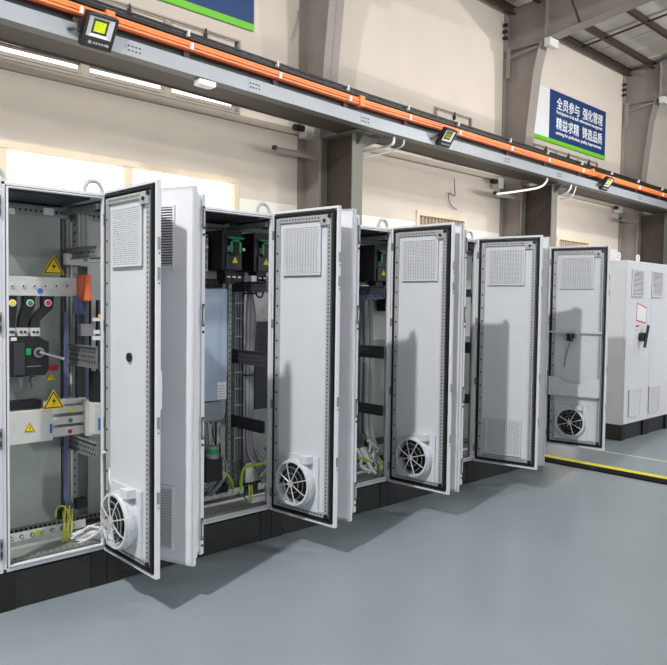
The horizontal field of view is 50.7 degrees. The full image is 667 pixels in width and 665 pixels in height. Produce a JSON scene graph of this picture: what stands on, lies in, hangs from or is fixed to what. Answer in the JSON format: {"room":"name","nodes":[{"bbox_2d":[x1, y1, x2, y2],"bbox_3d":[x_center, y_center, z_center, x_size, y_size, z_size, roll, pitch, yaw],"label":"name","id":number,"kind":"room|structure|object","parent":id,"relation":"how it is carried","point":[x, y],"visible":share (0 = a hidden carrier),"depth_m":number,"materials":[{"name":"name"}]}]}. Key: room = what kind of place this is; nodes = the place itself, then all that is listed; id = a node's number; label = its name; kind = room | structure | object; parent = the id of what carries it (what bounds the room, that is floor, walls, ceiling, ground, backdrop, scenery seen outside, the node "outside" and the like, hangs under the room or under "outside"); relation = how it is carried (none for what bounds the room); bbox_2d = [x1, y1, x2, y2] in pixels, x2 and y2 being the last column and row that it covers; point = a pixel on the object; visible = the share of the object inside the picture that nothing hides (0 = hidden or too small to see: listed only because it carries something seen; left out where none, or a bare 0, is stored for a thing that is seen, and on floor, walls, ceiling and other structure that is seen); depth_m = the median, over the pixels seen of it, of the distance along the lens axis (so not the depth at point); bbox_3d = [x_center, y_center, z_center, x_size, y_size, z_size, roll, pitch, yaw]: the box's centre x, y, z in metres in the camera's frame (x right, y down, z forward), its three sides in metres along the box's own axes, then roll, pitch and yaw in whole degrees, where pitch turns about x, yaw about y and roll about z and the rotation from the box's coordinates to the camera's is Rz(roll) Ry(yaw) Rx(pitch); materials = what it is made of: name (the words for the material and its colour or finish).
{"room":"factory floor","nodes":[
{"label":"factory floor","id":0,"kind":"room"},
{"bbox_2d":[0,429,666,664],"bbox_3d":[8.190,1.481,7.077,42.000,0.100,19.450,-1,3,-43],"label":"floor","id":1,"kind":"structure","parent":0,"point":[550,564],"depth_m":3.93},
{"bbox_2d":[0,168,161,612],"bbox_3d":[-1.455,0.295,3.798,0.772,2.282,1.195,-1,3,-43],"label":"tall cabinet","id":2,"kind":"object","parent":1,"relation":"on","point":[43,556],"visible":1,"depth_m":3.89,"materials":[{"name":"metal"}]},
{"bbox_2d":[74,496,86,508],"bbox_3d":[-1.529,1.027,4.253,0.060,0.060,0.050,-1,3,-43],"label":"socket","id":3,"kind":"object","parent":2,"relation":"attached to","point":[79,502],"depth_m":4.24,"materials":[{"name":"black plastic"}]},
{"bbox_2d":[111,204,142,267],"bbox_3d":[-1.086,-0.503,3.695,0.014,0.315,0.330,-1,3,-43],"label":"grille","id":4,"kind":"object","parent":2,"relation":"attached to","point":[126,219],"depth_m":3.68,"materials":[{"name":"grey plastic"}]},
{"bbox_2d":[66,185,341,583],"bbox_3d":[-0.812,0.276,4.403,1.273,2.288,1.195,-1,3,-43],"label":"tall cabinet","id":5,"kind":"object","parent":1,"relation":"on","point":[201,253],"visible":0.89,"depth_m":4.48,"materials":[{"name":"metal"}]},
{"bbox_2d":[160,484,173,550],"bbox_3d":[-1.010,0.993,3.856,0.340,0.345,0.014,2,3,26],"label":"grille","id":6,"kind":"object","parent":5,"relation":"attached to","point":[166,490],"depth_m":3.80,"materials":[{"name":"grey plastic"}]},
{"bbox_2d":[161,205,175,267],"bbox_3d":[-0.989,-0.513,3.793,0.340,0.330,0.014,2,3,26],"label":"grille","id":7,"kind":"object","parent":5,"relation":"attached to","point":[168,212],"depth_m":3.74,"materials":[{"name":"grey plastic"}]},
{"bbox_2d":[220,484,227,492],"bbox_3d":[-0.764,1.077,4.881,0.050,0.050,0.050,-1,3,-43],"label":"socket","id":8,"kind":"object","parent":5,"relation":"attached to","point":[225,490],"depth_m":4.86,"materials":[{"name":"black plastic"}]},
{"bbox_2d":[283,224,321,275],"bbox_3d":[-0.203,-0.525,4.528,0.330,0.315,0.014,3,3,41],"label":"grille","id":9,"kind":"object","parent":5,"relation":"attached to","point":[302,243],"depth_m":4.52,"materials":[{"name":"grey plastic"}]},
{"bbox_2d":[297,0,343,209],"bbox_3d":[-0.145,-2.962,11.347,0.390,8.200,1.038,-1,3,-43],"label":"column","id":10,"kind":"structure","parent":1,"relation":"on","point":[320,21],"depth_m":11.52,"materials":[{"name":"metal"}]},
{"bbox_2d":[292,124,313,139],"bbox_3d":[-0.517,-3.299,11.493,0.413,0.230,0.212,-1,3,-43],"label":"camera","id":11,"kind":"object","parent":10,"relation":"attached to","point":[306,132],"visible":0.81,"depth_m":11.48,"materials":[{"name":"grey plastic"}]},
{"bbox_2d":[272,129,378,224],"bbox_3d":[-0.127,-0.968,11.153,1.602,4.232,0.862,1,2,7],"label":"column","id":12,"kind":"structure","parent":1,"relation":"on","point":[341,156],"depth_m":11.07,"materials":[{"name":"metal"}]},
{"bbox_2d":[230,208,454,537],"bbox_3d":[0.044,0.254,5.219,1.275,2.288,1.182,-1,3,-43],"label":"tall cabinet","id":13,"kind":"object","parent":1,"relation":"on","point":[420,258],"visible":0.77,"depth_m":5.26,"materials":[{"name":"metal"}]},
{"bbox_2d":[402,238,438,280],"bbox_3d":[0.654,-0.547,5.335,0.330,0.315,0.014,3,3,42],"label":"grille","id":14,"kind":"object","parent":13,"relation":"attached to","point":[420,256],"depth_m":5.33,"materials":[{"name":"grey plastic"}]},
{"bbox_2d":[356,224,542,505],"bbox_3d":[0.883,0.232,6.005,1.382,2.288,1.188,-1,3,-43],"label":"tall cabinet","id":15,"kind":"object","parent":1,"relation":"on","point":[507,271],"visible":0.63,"depth_m":6.11,"materials":[{"name":"metal"}]},
{"bbox_2d":[484,418,521,456],"bbox_3d":[1.490,0.921,6.211,0.330,0.310,0.014,2,3,34],"label":"grille","id":16,"kind":"object","parent":15,"relation":"attached to","point":[502,436],"depth_m":6.20,"materials":[{"name":"grey plastic"}]},
{"bbox_2d":[488,248,525,284],"bbox_3d":[1.510,-0.570,6.149,0.330,0.315,0.014,2,3,34],"label":"grille","id":17,"kind":"object","parent":15,"relation":"attached to","point":[506,266],"depth_m":6.14,"materials":[{"name":"grey plastic"}]},
{"bbox_2d":[499,0,549,236],"bbox_3d":[4.163,-3.073,15.405,0.390,8.200,1.038,-1,3,-43],"label":"column","id":18,"kind":"structure","parent":1,"relation":"on","point":[524,32],"depth_m":15.44,"materials":[{"name":"metal"}]},
{"bbox_2d":[544,0,652,49],"bbox_3d":[6.252,-6.772,12.633,1.033,1.718,5.635,-1,3,-43],"label":"rafter","id":19,"kind":"object","parent":18,"relation":"attached to","point":[566,17],"visible":1,"depth_m":14.42,"materials":[{"name":"metal"}]},
{"bbox_2d":[626,8,666,38],"bbox_3d":[2.970,-7.167,12.381,40.000,0.206,0.160,-1,3,-43],"label":"purlin","id":20,"kind":"structure","parent":19,"relation":"on","point":[636,14],"depth_m":16.48,"materials":[{"name":"metal"}]},
{"bbox_2d":[493,183,567,246],"bbox_3d":[4.181,-1.052,15.213,1.602,4.179,0.862,1,2,7],"label":"column","id":21,"kind":"structure","parent":1,"relation":"on","point":[539,209],"depth_m":15.13,"materials":[{"name":"metal"}]},
{"bbox_2d":[463,237,610,481],"bbox_3d":[1.788,0.209,6.857,1.395,2.288,1.188,-1,3,-43],"label":"tall cabinet","id":22,"kind":"object","parent":1,"relation":"on","point":[576,279],"visible":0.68,"depth_m":6.99,"materials":[{"name":"metal"}]},
{"bbox_2d":[564,332,578,366],"bbox_3d":[2.375,0.173,7.039,0.152,0.363,0.056,2,3,34],"label":"switch","id":23,"kind":"object","parent":22,"relation":"attached to","point":[571,339],"depth_m":7.05,"materials":[{"name":"black plastic"}]},
{"bbox_2d":[560,256,594,288],"bbox_3d":[2.420,-0.593,7.006,0.330,0.315,0.014,2,3,34],"label":"grille","id":24,"kind":"object","parent":22,"relation":"attached to","point":[576,272],"depth_m":7.00,"materials":[{"name":"grey plastic"}]},
{"bbox_2d":[545,457,666,484],"bbox_3d":[4.528,1.462,4.962,0.170,0.013,11.400,-1,3,-43],"label":"trench cover","id":25,"kind":"object","parent":1,"relation":"on","point":[547,459],"visible":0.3,"depth_m":6.90,"materials":[{"name":"black"}]},
{"bbox_2d":[545,454,666,478],"bbox_3d":[4.626,1.460,5.054,0.100,0.013,11.400,-1,3,-43],"label":"floor marking","id":26,"kind":"object","parent":1,"relation":"on","point":[549,456],"depth_m":7.03,"materials":[{"name":"yellow paint"}]},
{"bbox_2d":[586,448,666,461],"bbox_3d":[5.190,1.451,5.586,0.030,0.002,11.400,-1,3,-43],"label":"floor marking","id":27,"kind":"object","parent":1,"relation":"on","point":[586,448],"depth_m":7.67,"materials":[{"name":"yellow paint"}]},
{"bbox_2d":[605,252,666,440],"bbox_3d":[3.819,0.147,9.103,1.404,2.280,0.680,-1,3,-43],"label":"tall cabinet","id":28,"kind":"object","parent":1,"relation":"on","point":[636,388],"visible":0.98,"depth_m":8.64,"materials":[{"name":"metal"}]},
{"bbox_2d":[628,388,640,416],"bbox_3d":[3.695,0.860,8.652,0.320,0.330,0.014,-1,3,-43],"label":"grille","id":29,"kind":"object","parent":28,"relation":"attached to","point":[634,394],"depth_m":8.65,"materials":[{"name":"grey plastic"}]},
{"bbox_2d":[631,269,644,296],"bbox_3d":[3.714,-0.602,8.591,0.320,0.325,0.014,-1,3,-43],"label":"grille","id":30,"kind":"object","parent":28,"relation":"attached to","point":[637,275],"depth_m":8.58,"materials":[{"name":"grey plastic"}]},
{"bbox_2d":[648,385,659,412],"bbox_3d":[4.113,0.849,9.046,0.320,0.330,0.014,-1,3,-43],"label":"grille","id":31,"kind":"object","parent":28,"relation":"attached to","point":[653,390],"depth_m":9.04,"materials":[{"name":"grey plastic"}]},
{"bbox_2d":[651,271,663,296],"bbox_3d":[4.133,-0.612,8.985,0.320,0.325,0.014,-1,3,-43],"label":"grille","id":32,"kind":"object","parent":28,"relation":"attached to","point":[657,277],"depth_m":8.98,"materials":[{"name":"grey plastic"}]},
{"bbox_2d":[618,61,663,260],"bbox_3d":[8.442,-3.183,19.437,0.390,8.200,1.038,-1,3,-43],"label":"column","id":33,"kind":"structure","parent":1,"relation":"on","point":[642,90],"depth_m":19.48,"materials":[{"name":"metal"}]},
{"bbox_2d":[659,60,666,105],"bbox_3d":[10.531,-6.883,16.665,1.033,1.718,5.635,-1,3,-43],"label":"rafter","id":34,"kind":"object","parent":33,"relation":"on","point":[662,99],"visible":1,"depth_m":18.89,"materials":[{"name":"metal"}]},
{"bbox_2d":[619,213,666,264],"bbox_3d":[8.459,-1.136,19.246,1.602,4.126,0.862,1,2,7],"label":"column","id":35,"kind":"structure","parent":1,"relation":"on","point":[652,241],"depth_m":19.20,"materials":[{"name":"metal"}]},
{"bbox_2d":[0,0,666,260],"bbox_3d":[1.646,-3.054,13.899,42.000,8.220,0.200,-1,3,-43],"label":"wall","id":36,"kind":"structure","parent":0,"point":[423,55],"depth_m":12.96,"materials":[{"name":"paint"}]},
{"bbox_2d":[0,139,239,209],"bbox_3d":[-3.411,-1.698,9.123,5.240,1.270,0.155,-1,3,-43],"label":"window","id":37,"kind":"structure","parent":36,"relation":"in","point":[23,163],"depth_m":9.33,"materials":[{"name":"white glass"}]},
{"bbox_2d":[0,0,240,114],"bbox_3d":[-3.480,-3.847,8.919,5.540,1.120,0.187,-1,3,-43],"label":"window","id":38,"kind":"structure","parent":36,"relation":"in","point":[9,52],"depth_m":9.52,"materials":[{"name":"paint"},{"name":"glass"}]},
{"bbox_2d":[161,0,253,30],"bbox_3d":[-2.205,-5.285,9.963,2.680,1.300,0.025,-1,3,-43],"label":"banner","id":39,"kind":"object","parent":36,"relation":"attached to","point":[240,13],"visible":1,"depth_m":10.54,"materials":[{"name":"blue plastic"}]},
{"bbox_2d":[291,10,298,39],"bbox_3d":[-0.633,-4.990,11.439,0.158,0.522,0.018,-1,3,-43],"label":"hanging cord","id":40,"kind":"object","parent":36,"relation":"hanging from","point":[297,10],"visible":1,"depth_m":11.45,"materials":[{"name":"grey"}]},
{"bbox_2d":[0,59,650,214],"bbox_3d":[1.736,-3.355,13.796,42.000,0.108,0.050,-1,3,-43],"label":"trim","id":41,"kind":"structure","parent":36,"relation":"attached to","point":[7,65],"depth_m":10.22,"materials":[{"name":"metal"}]},
{"bbox_2d":[416,210,466,228],"bbox_3d":[2.167,-1.806,14.380,1.630,1.200,0.155,-1,3,-43],"label":"window","id":42,"kind":"structure","parent":36,"relation":"in","point":[422,217],"depth_m":14.20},
{"bbox_2d":[420,216,460,224],"bbox_3d":[2.148,-1.807,14.400,1.450,1.020,0.020,-1,3,-43],"label":"blind","id":43,"kind":"object","parent":42,"relation":"attached to","point":[424,220],"depth_m":14.20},
{"bbox_2d":[433,106,471,160],"bbox_3d":[2.418,-3.994,14.476,1.250,1.030,0.187,-1,3,-43],"label":"window","id":44,"kind":"structure","parent":36,"relation":"in","point":[444,113],"depth_m":14.39,"materials":[{"name":"white"}]},
{"bbox_2d":[448,179,456,209],"bbox_3d":[2.451,-2.849,14.464,0.303,0.649,0.016,-1,3,-43],"label":"loose wire","id":45,"kind":"object","parent":36,"relation":"hanging from","point":[454,179],"visible":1,"depth_m":14.47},
{"bbox_2d":[490,177,503,189],"bbox_3d":[3.507,-3.247,15.293,0.413,0.230,0.212,-1,3,-43],"label":"camera","id":46,"kind":"object","parent":36,"relation":"attached to","point":[497,183],"visible":1,"depth_m":15.29,"materials":[{"name":"grey plastic"}]},
{"bbox_2d":[531,142,597,184],"bbox_3d":[5.801,-3.996,17.668,3.250,0.980,0.187,-1,3,-43],"label":"window","id":47,"kind":"structure","parent":36,"relation":"in","point":[546,148],"depth_m":17.59,"materials":[{"name":"white"}]},
{"bbox_2d":[534,85,605,159],"bbox_3d":[5.729,-5.234,17.455,4.300,1.270,0.030,-1,3,-43],"label":"banner","id":48,"kind":"object","parent":36,"relation":"attached to","point":[562,120],"visible":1,"depth_m":17.61,"materials":[{"name":"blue plastic"}]},
{"bbox_2d":[556,236,590,246],"bbox_3d":[6.107,-1.863,18.094,1.700,1.110,0.155,-1,3,-43],"label":"window","id":49,"kind":"structure","parent":36,"relation":"in","point":[560,240],"depth_m":17.97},
{"bbox_2d":[561,240,584,245],"bbox_3d":[6.088,-1.864,18.114,1.520,0.930,0.020,-1,3,-43],"label":"blind","id":50,"kind":"object","parent":49,"relation":"attached to","point":[563,242],"depth_m":18.04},
{"bbox_2d":[613,205,622,213],"bbox_3d":[7.754,-3.390,19.292,0.413,0.230,0.212,-1,3,-43],"label":"camera","id":51,"kind":"object","parent":36,"relation":"attached to","point":[618,209],"visible":0.8,"depth_m":19.29,"materials":[{"name":"grey plastic"}]},
{"bbox_2d":[504,0,666,70],"bbox_3d":[4.021,-7.430,11.259,42.000,0.860,6.950,-1,3,-43],"label":"ceiling","id":52,"kind":"structure","parent":0,"point":[642,39],"depth_m":17.53,"materials":[{"name":"grey metal"}]},
{"bbox_2d":[485,0,632,75],"bbox_3d":[1.857,-7.053,13.566,40.000,0.206,0.160,-1,3,-43],"label":"purlin","id":53,"kind":"structure","parent":52,"relation":"attached to","point":[501,4],"depth_m":17.71,"materials":[{"name":"metal"}]},
{"bbox_2d":[532,0,656,68],"bbox_3d":[2.283,-7.096,13.112,40.000,0.206,0.160,-1,3,-43],"label":"purlin","id":54,"kind":"structure","parent":52,"relation":"attached to","point":[598,33],"depth_m":17.73,"materials":[{"name":"metal"}]},
{"bbox_2d":[582,13,666,47],"bbox_3d":[7.870,-7.331,15.963,0.050,0.547,4.700,-1,3,-43],"label":"rod","id":55,"kind":"object","parent":54,"relation":"attached to","point":[661,16],"visible":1,"depth_m":16.87,"materials":[{"name":"metal"}]},
{"bbox_3d":[-4.383,-0.923,6.938,1.500,4.377,1.040,-1,3,-43],"label":"column","id":56,"kind":"structure","parent":0,"visible":0},
{"bbox_2d":[0,0,666,213],"bbox_3d":[2.561,-3.487,12.916,40.000,1.161,0.450,-1,3,-43],"label":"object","id":57,"kind":"structure","parent":56,"relation":"on","point":[10,35],"depth_m":9.48,"materials":[{"name":"grey steel paint"},{"name":"orange plastic"},{"name":"black plastic"}]},
{"bbox_2d":[0,0,666,210],"bbox_3d":[2.782,-3.302,12.687,40.000,0.796,0.182,-1,3,-43],"label":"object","id":58,"kind":"structure","parent":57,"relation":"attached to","point":[13,15],"depth_m":9.29,"materials":[{"name":"metal"}]},
{"bbox_2d":[67,9,118,52],"bbox_3d":[-2.536,-3.188,7.423,0.468,0.333,0.278,-1,3,-43],"label":"floodlight","id":59,"kind":"object","parent":58,"relation":"attached to","point":[96,30],"visible":1,"depth_m":7.42,"materials":[{"name":"black metal"}]},
{"bbox_2d":[194,78,215,88],"bbox_3d":[-1.568,-3.030,8.599,0.240,0.072,0.140,-1,3,-43],"label":"junction box","id":60,"kind":"object","parent":58,"relation":"attached to","point":[202,83],"visible":1,"depth_m":8.55,"materials":[{"name":"white plastic"}]},
{"bbox_2d":[363,137,394,152],"bbox_3d":[0.746,-2.994,11.285,0.136,0.165,0.682,-1,3,-43],"label":"conduit","id":61,"kind":"object","parent":58,"relation":"attached to","point":[393,138],"visible":0.99,"depth_m":11.30,"materials":[{"name":"white plastic"}]},
{"bbox_2d":[363,140,404,157],"bbox_3d":[0.843,-2.962,11.432,0.719,0.235,0.213,2,3,26],"label":"conduit","id":62,"kind":"object","parent":58,"relation":"attached to","point":[403,140],"visible":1,"depth_m":11.47,"materials":[{"name":"white plastic"}]},
{"bbox_2d":[431,127,457,147],"bbox_3d":[1.798,-3.196,11.509,0.444,0.290,0.242,-1,3,-43],"label":"floodlight","id":63,"kind":"object","parent":58,"relation":"attached to","point":[445,137],"visible":1,"depth_m":11.51,"materials":[{"name":"black metal"}]},
{"bbox_2d":[496,178,547,194],"bbox_3d":[3.723,-2.857,13.780,1.500,0.483,0.080,-1,3,-35],"label":"conduit","id":64,"kind":"object","parent":58,"relation":"attached to","point":[546,181],"visible":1,"depth_m":13.76,"materials":[{"name":"white plastic"}]},
{"bbox_2d":[557,185,571,195],"bbox_3d":[4.941,-3.043,15.107,0.050,0.174,0.531,0,2,-16],"label":"conduit","id":65,"kind":"object","parent":58,"relation":"attached to","point":[570,187],"visible":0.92,"depth_m":15.01,"materials":[{"name":"white plastic"}]},
{"bbox_2d":[596,176,614,190],"bbox_3d":[5.933,-3.263,15.407,0.444,0.290,0.242,-1,3,-43],"label":"floodlight","id":66,"kind":"object","parent":58,"relation":"attached to","point":[604,185],"visible":1,"depth_m":15.40,"materials":[{"name":"black metal"}]},
{"bbox_2d":[27,0,666,199],"bbox_3d":[2.763,-3.627,12.697,40.000,0.838,0.135,-1,3,-43],"label":"rail","id":67,"kind":"object","parent":57,"relation":"attached to","point":[184,42],"visible":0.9,"depth_m":9.73,"materials":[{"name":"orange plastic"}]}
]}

